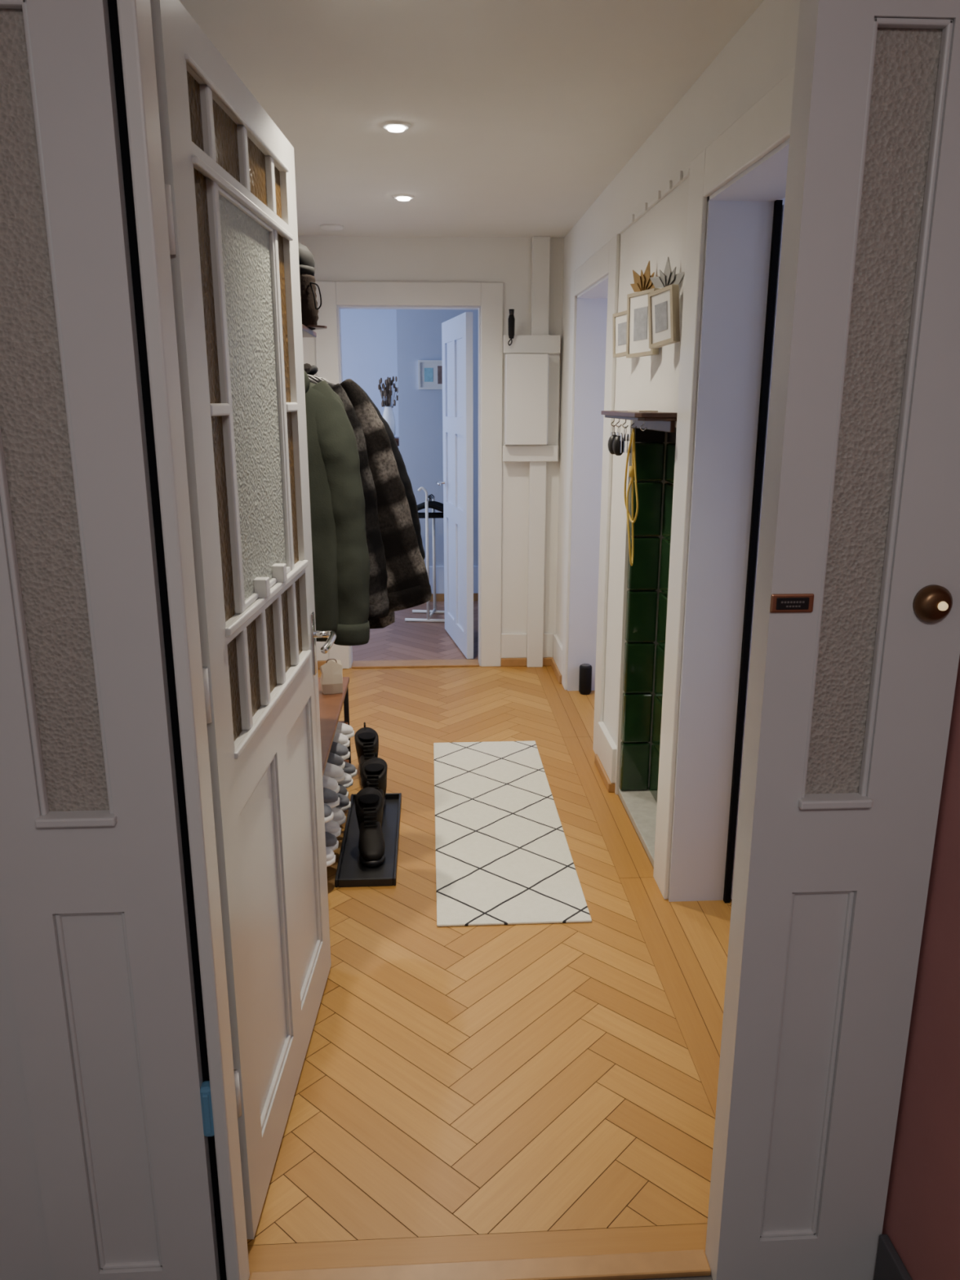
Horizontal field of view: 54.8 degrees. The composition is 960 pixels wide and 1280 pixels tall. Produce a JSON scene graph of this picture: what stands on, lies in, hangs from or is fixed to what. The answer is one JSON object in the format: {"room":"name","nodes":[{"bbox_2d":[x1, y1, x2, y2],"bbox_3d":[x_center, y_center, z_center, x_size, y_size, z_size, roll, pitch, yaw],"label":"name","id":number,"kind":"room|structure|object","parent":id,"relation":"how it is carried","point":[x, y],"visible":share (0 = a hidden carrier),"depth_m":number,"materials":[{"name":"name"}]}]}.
{"room":"apartment stairwell landing","nodes":[
{"label":"apartment stairwell landing","id":0,"kind":"room"},
{"bbox_2d":[340,309,478,566],"bbox_3d":[-0.322,-1.581,7.512,3.800,2.400,0.850,-1,15,-3],"label":"wall","id":1,"kind":"structure","parent":0,"point":[376,344],"depth_m":7.12,"materials":[{"name":"paint"}]},
{"bbox_2d":[394,436,399,445],"bbox_3d":[-0.707,-1.545,7.236,0.160,0.068,0.280,-1,15,-3],"label":"wall shelf","id":2,"kind":"object","parent":1,"relation":"attached to","point":[397,438],"visible":0.18,"depth_m":7.32,"materials":[{"name":"brown wood"}]},
{"bbox_2d":[377,376,398,435],"bbox_3d":[-0.700,-1.789,7.126,0.136,0.459,0.131,9,17,30],"label":"vase","id":3,"kind":"object","parent":2,"relation":"on","point":[388,415],"visible":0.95,"depth_m":7.11,"materials":[{"name":"white ceramic"}]},
{"bbox_2d":[417,360,442,389],"bbox_3d":[-0.338,-1.990,6.956,0.250,0.210,0.020,-1,15,-3],"label":"wall picture","id":4,"kind":"object","parent":1,"relation":"attached to","point":[429,371],"visible":0.61,"depth_m":6.95,"materials":[{"name":"white paper"}]},
{"bbox_2d":[424,368,433,382],"bbox_3d":[-0.385,-1.989,6.953,0.065,0.100,0.003,-1,15,-3],"label":"print","id":5,"kind":"object","parent":4,"relation":"attached to","point":[428,372],"depth_m":6.95},
{"bbox_2d":[437,365,442,383],"bbox_3d":[-0.278,-1.991,6.958,0.080,0.130,0.003,-1,15,-3],"label":"print","id":6,"kind":"object","parent":4,"relation":"attached to","point":[439,367],"depth_m":6.95},
{"bbox_2d":[429,565,478,601],"bbox_3d":[0.491,-0.457,7.399,2.220,0.280,0.020,-1,15,-3],"label":"baseboard","id":7,"kind":"structure","parent":1,"relation":"attached to","point":[439,570],"depth_m":7.35,"materials":[{"name":"white wood"}]},
{"bbox_2d":[297,235,564,634],"bbox_3d":[-0.282,-1.014,5.318,1.470,2.400,0.100,-1,15,-3],"label":"wall","id":8,"kind":"structure","parent":0,"point":[506,260],"depth_m":5.04,"materials":[{"name":"paint"}]},
{"bbox_2d":[315,280,502,668],"bbox_3d":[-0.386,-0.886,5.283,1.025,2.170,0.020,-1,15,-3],"label":"trim","id":9,"kind":"structure","parent":8,"relation":"attached to","point":[488,295],"depth_m":5.12,"materials":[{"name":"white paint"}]},
{"bbox_2d":[351,658,479,668],"bbox_3d":[-0.390,0.144,5.611,0.765,0.012,0.130,-1,15,-3],"label":"threshold","id":10,"kind":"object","parent":8,"relation":"attached to","point":[474,662],"depth_m":5.58,"materials":[{"name":"brown wood"}]},
{"bbox_2d":[316,632,553,669],"bbox_3d":[-0.286,0.067,5.533,1.455,0.200,0.025,-1,15,-3],"label":"baseboard","id":11,"kind":"structure","parent":8,"relation":"attached to","point":[513,645],"depth_m":5.55,"materials":[{"name":"white paint"}]},
{"bbox_2d":[435,311,473,658],"bbox_3d":[-0.143,-0.960,5.828,0.157,2.020,0.800,-3,15,-12],"label":"door","id":12,"kind":"structure","parent":8,"relation":"in","point":[456,331],"depth_m":5.70,"materials":[{"name":"white paint"}]},
{"bbox_2d":[502,334,560,462],"bbox_3d":[0.285,-1.337,5.148,0.313,0.680,0.130,-1,15,-3],"label":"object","id":13,"kind":"object","parent":8,"relation":"attached to","point":[531,375],"visible":1,"depth_m":5.10,"materials":[{"name":"white paint"}]},
{"bbox_2d":[507,309,515,345],"bbox_3d":[0.170,-1.691,5.016,0.036,0.188,0.035,-1,15,-3],"label":"umbrella","id":14,"kind":"object","parent":13,"relation":"hanging from","point":[511,317],"visible":1,"depth_m":5.00,"materials":[{"name":"black fabric"}]},
{"bbox_2d":[526,235,550,667],"bbox_3d":[0.328,-1.004,5.278,0.095,2.400,0.050,-1,15,-3],"label":"trim","id":15,"kind":"structure","parent":8,"relation":"attached to","point":[540,245],"depth_m":5.32,"materials":[{"name":"white paint"}]},
{"bbox_2d":[178,0,764,237],"bbox_3d":[0.693,-1.359,1.684,4.000,0.112,7.060,-1,15,-3],"label":"ceiling","id":16,"kind":"structure","parent":0,"point":[520,114],"depth_m":2.66,"materials":[{"name":"paint"}]},
{"bbox_2d":[381,120,410,132],"bbox_3d":[-0.268,-1.636,2.960,0.094,0.014,0.094,-1,15,-3],"label":"recessed light","id":17,"kind":"object","parent":16,"relation":"in","point":[392,126],"visible":1,"depth_m":2.94,"materials":[{"name":"white plastic"}]},
{"bbox_2d":[392,194,414,200],"bbox_3d":[-0.329,-1.902,3.989,0.094,0.014,0.094,-1,15,-3],"label":"recessed light","id":18,"kind":"object","parent":16,"relation":"in","point":[399,197],"visible":1,"depth_m":3.97,"materials":[{"name":"white plastic"}]},
{"bbox_2d":[247,600,732,1279],"bbox_3d":[0.221,0.731,3.564,4.400,0.100,9.700,-1,15,-3],"label":"floor","id":19,"kind":"structure","parent":0,"point":[463,1093],"depth_m":2.31,"materials":[{"name":"brown wood"}]},
{"bbox_2d":[116,0,249,1279],"bbox_3d":[-0.009,0.005,1.379,0.865,2.400,0.075,-1,15,-3],"label":"trim","id":20,"kind":"structure","parent":19,"relation":"on","point":[135,18],"depth_m":1.31,"materials":[{"name":"white paint"}]},
{"bbox_2d":[200,1080,213,1137],"bbox_3d":[-0.447,0.773,1.526,0.020,0.095,0.027,-1,15,-3],"label":"hinge cover","id":21,"kind":"object","parent":20,"relation":"attached to","point":[205,1090],"visible":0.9,"depth_m":1.51,"materials":[{"name":"blue plastic"}]},
{"bbox_2d":[150,0,336,1239],"bbox_3d":[-0.412,0.016,1.911,0.107,2.088,0.896,0,15,1],"label":"door","id":22,"kind":"structure","parent":19,"relation":"on","point":[228,169],"depth_m":1.75,"materials":[{"name":"white paint"}]},
{"bbox_2d":[318,676,351,777],"bbox_3d":[-0.692,0.504,3.339,0.370,0.452,1.060,-1,15,-3],"label":"bench","id":23,"kind":"object","parent":19,"relation":"on","point":[331,705],"visible":0.14,"depth_m":3.40,"materials":[{"name":"brown wood"}]},
{"bbox_2d":[324,803,333,822],"bbox_3d":[-0.599,0.520,2.914,0.270,0.104,0.090,0,15,2],"label":"sneaker","id":24,"kind":"object","parent":23,"relation":"on","point":[328,814],"visible":0.1,"depth_m":2.90,"materials":[{"name":"grey fabric"}]},
{"bbox_2d":[325,846,335,866],"bbox_3d":[-0.602,0.674,2.975,0.270,0.104,0.090,-1,15,-3],"label":"sneaker","id":25,"kind":"object","parent":23,"relation":"on","point":[331,857],"visible":0.11,"depth_m":2.97,"materials":[{"name":"white fabric"}]},
{"bbox_2d":[319,658,342,694],"bbox_3d":[-0.576,0.135,3.589,0.090,0.136,0.069,-4,15,-15],"label":"paper bag","id":26,"kind":"object","parent":23,"relation":"on","point":[331,677],"visible":1,"depth_m":3.57,"materials":[{"name":"beige paper"}]},
{"bbox_2d":[322,774,339,793],"bbox_3d":[-0.610,0.467,3.117,0.270,0.104,0.090,1,15,2],"label":"sneaker","id":27,"kind":"object","parent":23,"relation":"on","point":[328,782],"visible":0.13,"depth_m":3.10,"materials":[{"name":"white fabric"}]},
{"bbox_2d":[323,787,339,808],"bbox_3d":[-0.594,0.494,3.011,0.270,0.104,0.090,-1,15,-3],"label":"sneaker","id":28,"kind":"object","parent":23,"relation":"on","point":[331,797],"visible":0.14,"depth_m":3.00,"materials":[{"name":"grey fabric"}]},
{"bbox_2d":[324,831,338,850],"bbox_3d":[-0.607,0.649,3.071,0.270,0.104,0.090,-1,15,-3],"label":"sneaker","id":29,"kind":"object","parent":23,"relation":"on","point":[331,842],"visible":0.12,"depth_m":3.06,"materials":[{"name":"grey fabric"}]},
{"bbox_2d":[324,819,341,836],"bbox_3d":[-0.613,0.624,3.168,0.270,0.104,0.090,0,15,-1],"label":"sneaker","id":30,"kind":"object","parent":23,"relation":"on","point":[332,827],"visible":0.09,"depth_m":3.15,"materials":[{"name":"white fabric"}]},
{"bbox_2d":[323,762,345,782],"bbox_3d":[-0.606,0.442,3.214,0.270,0.104,0.090,-1,15,-2],"label":"sneaker","id":31,"kind":"object","parent":23,"relation":"on","point":[335,772],"visible":0.12,"depth_m":3.20,"materials":[{"name":"white fabric"}]},
{"bbox_2d":[327,752,345,768],"bbox_3d":[-0.622,0.415,3.320,0.270,0.104,0.090,0,15,2],"label":"sneaker","id":32,"kind":"object","parent":23,"relation":"on","point":[333,758],"visible":0.12,"depth_m":3.30,"materials":[{"name":"grey fabric"}]},
{"bbox_2d":[331,807,346,825],"bbox_3d":[-0.610,0.599,3.265,0.270,0.104,0.090,0,14,0],"label":"sneaker","id":33,"kind":"object","parent":23,"relation":"on","point":[339,816],"visible":0.14,"depth_m":3.25,"materials":[{"name":"white fabric"}]},
{"bbox_2d":[329,741,350,759],"bbox_3d":[-0.617,0.389,3.417,0.270,0.104,0.090,0,15,1],"label":"sneaker","id":34,"kind":"object","parent":23,"relation":"on","point":[340,749],"visible":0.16,"depth_m":3.40,"materials":[{"name":"white fabric"}]},
{"bbox_2d":[333,731,350,746],"bbox_3d":[-0.633,0.362,3.523,0.270,0.104,0.090,-1,15,-2],"label":"sneaker","id":35,"kind":"object","parent":23,"relation":"on","point":[340,738],"visible":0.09,"depth_m":3.51,"materials":[{"name":"white fabric"}]},
{"bbox_2d":[335,792,351,811],"bbox_3d":[-0.608,0.572,3.372,0.270,0.104,0.090,-1,15,-4],"label":"sneaker","id":36,"kind":"object","parent":23,"relation":"on","point":[344,803],"visible":0.12,"depth_m":3.36,"materials":[{"name":"grey fabric"}]},
{"bbox_2d":[337,783,348,796],"bbox_3d":[-0.630,0.547,3.468,0.270,0.104,0.090,0,15,1],"label":"sneaker","id":37,"kind":"object","parent":23,"relation":"on","point":[343,790],"visible":0.06,"depth_m":3.46,"materials":[{"name":"grey fabric"}]},
{"bbox_2d":[335,721,354,738],"bbox_3d":[-0.629,0.337,3.620,0.270,0.104,0.090,-2,15,-7],"label":"sneaker","id":38,"kind":"object","parent":23,"relation":"on","point":[343,728],"visible":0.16,"depth_m":3.61,"materials":[{"name":"white fabric"}]},
{"bbox_2d":[337,772,352,787],"bbox_3d":[-0.628,0.519,3.574,0.270,0.104,0.090,-1,15,-3],"label":"sneaker","id":39,"kind":"object","parent":23,"relation":"on","point":[347,782],"visible":0.14,"depth_m":3.56,"materials":[{"name":"white fabric"}]},
{"bbox_2d":[342,761,356,777],"bbox_3d":[-0.625,0.494,3.671,0.270,0.104,0.090,0,15,-2],"label":"sneaker","id":40,"kind":"object","parent":23,"relation":"on","point":[349,768],"visible":0.16,"depth_m":3.66,"materials":[{"name":"grey fabric"}]},
{"bbox_2d":[354,722,378,786],"bbox_3d":[-0.469,0.486,3.905,0.101,0.202,0.289,-3,15,-13],"label":"boot","id":41,"kind":"object","parent":19,"relation":"on","point":[366,739],"visible":0.66,"depth_m":3.91,"materials":[{"name":"black leather"}]},
{"bbox_2d":[334,792,401,887],"bbox_3d":[-0.396,0.713,3.379,0.200,0.028,0.690,-1,15,-3],"label":"tray","id":42,"kind":"object","parent":19,"relation":"on","point":[350,872],"visible":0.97,"depth_m":3.25,"materials":[{"name":"black plastic"}]},
{"bbox_2d":[354,781,385,866],"bbox_3d":[-0.388,0.645,3.268,0.101,0.202,0.289,-2,15,-9],"label":"boot","id":43,"kind":"object","parent":42,"relation":"on","point":[368,802],"visible":1,"depth_m":3.25,"materials":[{"name":"black leather"}]},
{"bbox_2d":[360,751,386,823],"bbox_3d":[-0.410,0.572,3.548,0.101,0.202,0.289,0,15,0],"label":"boot","id":44,"kind":"object","parent":42,"relation":"on","point":[374,771],"visible":0.49,"depth_m":3.56,"materials":[{"name":"black leather"}]},
{"bbox_2d":[404,486,444,622],"bbox_3d":[-0.356,-0.632,6.702,0.340,0.969,0.311,2,15,7],"label":"stand","id":45,"kind":"object","parent":19,"relation":"on","point":[428,611],"visible":0.93,"depth_m":6.69,"materials":[{"name":"white metal"}]},
{"bbox_2d":[417,496,443,518],"bbox_3d":[-0.366,-0.932,6.535,0.396,0.158,0.032,-1,15,-5],"label":"clothes hanger","id":46,"kind":"object","parent":45,"relation":"hanging from","point":[430,505],"visible":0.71,"depth_m":6.53,"materials":[{"name":"black plastic"}]},
{"bbox_2d":[417,495,443,515],"bbox_3d":[-0.364,-0.947,6.593,0.396,0.158,0.032,0,14,0],"label":"clothes hanger","id":47,"kind":"object","parent":45,"relation":"hanging from","point":[428,495],"visible":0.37,"depth_m":6.59,"materials":[{"name":"black plastic"}]},
{"bbox_2d":[417,493,443,513],"bbox_3d":[-0.351,-0.977,6.710,0.396,0.158,0.032,0,15,-1],"label":"clothes hanger","id":48,"kind":"object","parent":45,"relation":"hanging from","point":[431,500],"visible":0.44,"depth_m":6.71,"materials":[{"name":"black plastic"}]},
{"bbox_2d":[417,494,443,514],"bbox_3d":[-0.360,-0.962,6.651,0.396,0.158,0.032,-2,15,-7],"label":"clothes hanger","id":49,"kind":"object","parent":45,"relation":"hanging from","point":[429,495],"visible":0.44,"depth_m":6.65,"materials":[{"name":"black plastic"}]},
{"bbox_2d":[248,1249,711,1279],"bbox_3d":[0.002,1.163,1.696,0.842,0.020,0.047,-1,15,-3],"label":"trim","id":50,"kind":"structure","parent":19,"relation":"on","point":[689,1263],"depth_m":1.70,"materials":[{"name":"brown wood"}]},
{"bbox_2d":[433,741,591,926],"bbox_3d":[0.064,0.672,3.575,0.475,0.008,1.550,-1,15,-3],"label":"rug","id":51,"kind":"object","parent":19,"relation":"on","point":[504,856],"visible":1,"depth_m":3.34,"materials":[{"name":"white fabric"}]},
{"bbox_2d":[578,663,591,694],"bbox_3d":[0.574,0.213,5.043,0.068,0.163,0.068,-1,15,-3],"label":"speaker","id":52,"kind":"object","parent":19,"relation":"on","point":[585,669],"visible":1,"depth_m":5.02},
{"bbox_2d":[617,427,676,867],"bbox_3d":[0.651,-0.002,3.269,0.148,1.464,0.648,-1,15,-3],"label":"stove","id":53,"kind":"object","parent":19,"relation":"on","point":[639,801],"visible":0.3,"depth_m":3.52,"materials":[{"name":"green tile"}]},
{"bbox_2d":[555,0,799,886],"bbox_3d":[0.651,-0.526,3.434,0.180,2.400,4.090,-1,15,-3],"label":"wall","id":54,"kind":"structure","parent":0,"point":[762,52],"depth_m":3.08,"materials":[{"name":"paint"}]},
{"bbox_2d":[551,634,616,792],"bbox_3d":[0.489,0.293,4.658,0.035,0.200,1.865,-1,15,-3],"label":"baseboard","id":55,"kind":"structure","parent":54,"relation":"attached to","point":[606,747],"depth_m":3.94,"materials":[{"name":"white paint"}]},
{"bbox_2d":[567,274,608,690],"bbox_3d":[0.599,-0.605,4.430,0.186,2.052,0.902,-1,15,-3],"label":"trim","id":56,"kind":"structure","parent":54,"relation":"attached to","point":[592,303],"depth_m":4.82,"materials":[{"name":"white wood"}]},
{"bbox_2d":[561,233,620,754],"bbox_3d":[0.500,-0.656,4.395,0.015,2.170,1.170,-1,15,-3],"label":"trim","id":57,"kind":"structure","parent":54,"relation":"attached to","point":[606,261],"depth_m":3.99,"materials":[{"name":"white paint"}]},
{"bbox_2d":[613,310,626,357],"bbox_3d":[0.517,-1.092,3.306,0.024,0.158,0.130,-7,16,-24],"label":"picture frame","id":58,"kind":"object","parent":54,"relation":"attached to","point":[620,319],"visible":0.56,"depth_m":3.32,"materials":[{"name":"beige wood"}]},
{"bbox_2d":[617,321,626,346],"bbox_3d":[0.509,-1.091,3.302,0.002,0.075,0.060,-7,12,-24],"label":"picture","id":59,"kind":"object","parent":58,"relation":"attached to","point":[622,327],"depth_m":3.30},
{"bbox_2d":[614,419,632,794],"bbox_3d":[0.573,-0.339,3.178,0.008,2.165,0.690,-1,15,-3],"label":"trim","id":60,"kind":"structure","parent":54,"relation":"attached to","point":[630,421],"depth_m":3.60,"materials":[{"name":"white paint"}]},
{"bbox_2d":[600,410,677,432],"bbox_3d":[0.514,-0.726,3.069,0.127,0.059,0.618,-1,15,-3],"label":"shelf","id":61,"kind":"object","parent":54,"relation":"attached to","point":[658,421],"visible":0.98,"depth_m":2.88,"materials":[{"name":"brown wood"}]},
{"bbox_2d":[607,425,618,454],"bbox_3d":[0.479,-0.718,3.321,0.044,0.102,0.051,-1,15,-3],"label":"bunch","id":62,"kind":"object","parent":61,"relation":"hanging from","point":[612,437],"visible":0.69,"depth_m":3.31,"materials":[{"name":"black metal"}]},
{"bbox_2d":[612,425,625,455],"bbox_3d":[0.486,-0.695,3.230,0.045,0.102,0.042,-14,20,-43],"label":"bunch","id":63,"kind":"object","parent":61,"relation":"hanging from","point":[616,442],"visible":0.83,"depth_m":3.22,"materials":[{"name":"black metal"}]},
{"bbox_2d":[620,426,631,453],"bbox_3d":[0.495,-0.678,3.136,0.038,0.088,0.037,-1,15,-3],"label":"bunch","id":64,"kind":"object","parent":61,"relation":"hanging from","point":[625,438],"visible":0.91,"depth_m":3.13,"materials":[{"name":"silver metal"}]},
{"bbox_2d":[623,428,638,565],"bbox_3d":[0.497,-0.466,3.040,0.036,0.446,0.102,-1,15,-3],"label":"lanyard","id":65,"kind":"object","parent":61,"relation":"hanging from","point":[633,471],"visible":1,"depth_m":3.03,"materials":[{"name":"yellow fabric"}]},
{"bbox_2d":[627,409,657,412],"bbox_3d":[0.522,-0.736,2.979,0.060,0.004,0.170,-1,15,-3],"label":"envelope","id":66,"kind":"object","parent":61,"relation":"on","point":[634,411],"visible":0.93,"depth_m":2.90,"materials":[{"name":"paper"}]},
{"bbox_2d":[630,260,654,292],"bbox_3d":[0.548,-1.182,3.024,0.037,0.100,0.151,-7,16,-24],"label":"metal ornament","id":67,"kind":"object","parent":54,"relation":"attached to","point":[642,282],"visible":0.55,"depth_m":3.03,"materials":[{"name":"gold metal"}]},
{"bbox_2d":[626,288,660,358],"bbox_3d":[0.529,-1.027,3.011,0.024,0.205,0.157,-7,16,-24],"label":"picture frame","id":68,"kind":"object","parent":54,"relation":"attached to","point":[637,327],"visible":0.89,"depth_m":3.02,"materials":[{"name":"beige wood"}]},
{"bbox_2d":[633,306,648,341],"bbox_3d":[0.521,-1.026,3.008,0.002,0.100,0.075,-7,14,-24],"label":"picture","id":69,"kind":"object","parent":68,"relation":"attached to","point":[640,321],"depth_m":3.01},
{"bbox_2d":[618,168,689,234],"bbox_3d":[0.558,-1.435,3.064,0.020,0.025,0.980,-1,15,-3],"label":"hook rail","id":70,"kind":"structure","parent":54,"relation":"attached to","point":[683,176],"depth_m":2.94,"materials":[{"name":"white paint"}]},
{"bbox_2d":[648,284,679,348],"bbox_3d":[0.546,-0.960,2.756,0.024,0.173,0.139,-7,16,-24],"label":"picture frame","id":71,"kind":"object","parent":54,"relation":"attached to","point":[663,303],"visible":1,"depth_m":2.74,"materials":[{"name":"beige wood"}]},
{"bbox_2d":[654,301,667,333],"bbox_3d":[0.538,-0.959,2.753,0.002,0.080,0.060,-7,9,-24],"label":"picture","id":72,"kind":"object","parent":71,"relation":"attached to","point":[660,309],"depth_m":2.75},
{"bbox_2d":[649,257,684,288],"bbox_3d":[0.562,-1.087,2.750,0.033,0.093,0.154,-7,16,-24],"label":"metal ornament","id":73,"kind":"object","parent":54,"relation":"attached to","point":[667,278],"visible":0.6,"depth_m":2.75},
{"bbox_2d":[653,67,795,899],"bbox_3d":[0.620,-0.121,2.285,0.015,2.190,1.150,-1,15,-3],"label":"trim","id":74,"kind":"structure","parent":54,"relation":"attached to","point":[766,125],"depth_m":2.61,"materials":[{"name":"white paint"}]},
{"bbox_2d":[668,137,789,902],"bbox_3d":[0.720,-0.065,2.305,0.186,2.072,0.850,-1,15,-3],"label":"trim","id":75,"kind":"structure","parent":54,"relation":"attached to","point":[740,213],"depth_m":2.65,"materials":[{"name":"white wood"}]},
{"bbox_2d":[723,200,782,902],"bbox_3d":[0.787,-0.164,2.712,0.016,2.060,0.040,-1,15,-3],"label":"trim","id":76,"kind":"structure","parent":54,"relation":"attached to","point":[777,213],"depth_m":2.66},
{"bbox_2d":[730,204,784,899],"bbox_3d":[1.211,-0.163,2.705,0.820,2.040,0.157,0,15,2],"label":"door","id":77,"kind":"structure","parent":54,"relation":"in","point":[783,206],"depth_m":2.67,"materials":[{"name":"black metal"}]},
{"bbox_2d":[705,0,959,1279],"bbox_3d":[0.571,-0.002,1.405,0.296,2.400,0.078,-1,15,-3],"label":"door","id":78,"kind":"structure","parent":54,"relation":"in","point":[850,699],"depth_m":1.39,"materials":[{"name":"paint"}]},
{"bbox_2d":[769,593,813,613],"bbox_3d":[0.456,-0.053,1.353,0.064,0.028,0.007,-1,15,-3],"label":"nameplate","id":79,"kind":"object","parent":78,"relation":"attached to","point":[788,602],"visible":1,"depth_m":1.35,"materials":[{"name":"orange metal"}]},
{"bbox_2d":[912,584,952,622],"bbox_3d":[0.667,-0.051,1.357,0.056,0.056,0.025,-1,15,-3],"label":"doorbell","id":80,"kind":"object","parent":78,"relation":"attached to","point":[932,603],"visible":1,"depth_m":1.35,"materials":[{"name":"brown metal"}]},
{"bbox_2d":[881,655,959,1279],"bbox_3d":[0.866,0.359,0.008,0.120,2.400,2.940,-1,15,-3],"label":"wall","id":81,"kind":"structure","parent":0,"point":[922,1220],"depth_m":1.49,"materials":[{"name":"red paint"}]},
{"bbox_2d":[873,1234,912,1279],"bbox_3d":[0.800,1.475,0.269,0.015,0.110,2.895,-1,15,-3],"label":"baseboard","id":82,"kind":"structure","parent":81,"relation":"attached to","point":[889,1264],"depth_m":1.63,"materials":[{"name":"grey wood"}]},
{"bbox_3d":[-0.981,-0.504,3.347,0.150,2.400,4.090,-1,15,-3],"label":"wall","id":83,"kind":"structure","parent":0,"visible":0},
{"bbox_2d":[0,914,53,1279],"bbox_3d":[-0.783,0.014,1.345,0.100,2.400,0.060,-1,15,-3],"label":"trim","id":84,"kind":"structure","parent":83,"relation":"attached to","point":[24,1254],"depth_m":1.54,"materials":[{"name":"paint"}]},
{"bbox_2d":[0,0,226,1279],"bbox_3d":[-0.586,0.017,1.333,0.292,2.400,0.057,-1,15,-3],"label":"sliding door","id":85,"kind":"structure","parent":83,"relation":"in","point":[94,908],"depth_m":1.35,"materials":[{"name":"paint"}]},
{"bbox_2d":[302,324,316,337],"bbox_3d":[-0.691,-0.821,2.603,0.360,0.146,0.920,-1,15,-3],"label":"coat rack","id":86,"kind":"object","parent":83,"relation":"attached to","point":[306,331],"visible":0.09,"depth_m":2.89,"materials":[{"name":"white wood"}]},
{"bbox_2d":[297,242,327,329],"bbox_3d":[-0.591,-1.095,2.859,0.226,0.256,0.202,-1,15,-3],"label":"lantern","id":87,"kind":"object","parent":86,"relation":"on","point":[309,309],"depth_m":2.82,"materials":[{"name":"brown metal"}]},
{"bbox_2d":[303,369,369,645],"bbox_3d":[-0.581,-0.409,2.566,0.538,0.862,0.157,1,15,2],"label":"jacket","id":88,"kind":"object","parent":86,"relation":"hanging from","point":[340,555],"visible":0.41,"depth_m":2.55,"materials":[{"name":"green fabric"}]},
{"bbox_2d":[303,369,310,393],"bbox_3d":[-0.561,-0.681,2.456,0.220,0.133,0.080,-1,15,-3],"label":"hood","id":89,"kind":"object","parent":88,"relation":"attached to","point":[307,380],"depth_m":2.45,"materials":[{"name":"fabric"}]},
{"bbox_2d":[307,374,389,620],"bbox_3d":[-0.571,-0.460,2.752,0.586,0.857,0.155,-1,15,-3],"label":"jacket","id":90,"kind":"object","parent":86,"relation":"hanging from","point":[379,605],"visible":0.06,"depth_m":2.76,"materials":[{"name":"black fabric"}]},
{"bbox_2d":[306,364,425,559],"bbox_3d":[-0.535,-0.609,3.071,0.693,0.728,0.151,-1,15,-3],"label":"padded jacket","id":91,"kind":"object","parent":86,"relation":"hanging from","point":[402,468],"visible":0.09,"depth_m":3.08,"materials":[{"name":"black fabric"}]},
{"bbox_2d":[303,363,431,628],"bbox_3d":[-0.515,-0.474,2.927,0.710,0.917,0.169,-1,15,-3],"label":"coat","id":92,"kind":"object","parent":86,"relation":"hanging from","point":[408,586],"visible":0.18,"depth_m":2.90,"materials":[{"name":"black fabric"}]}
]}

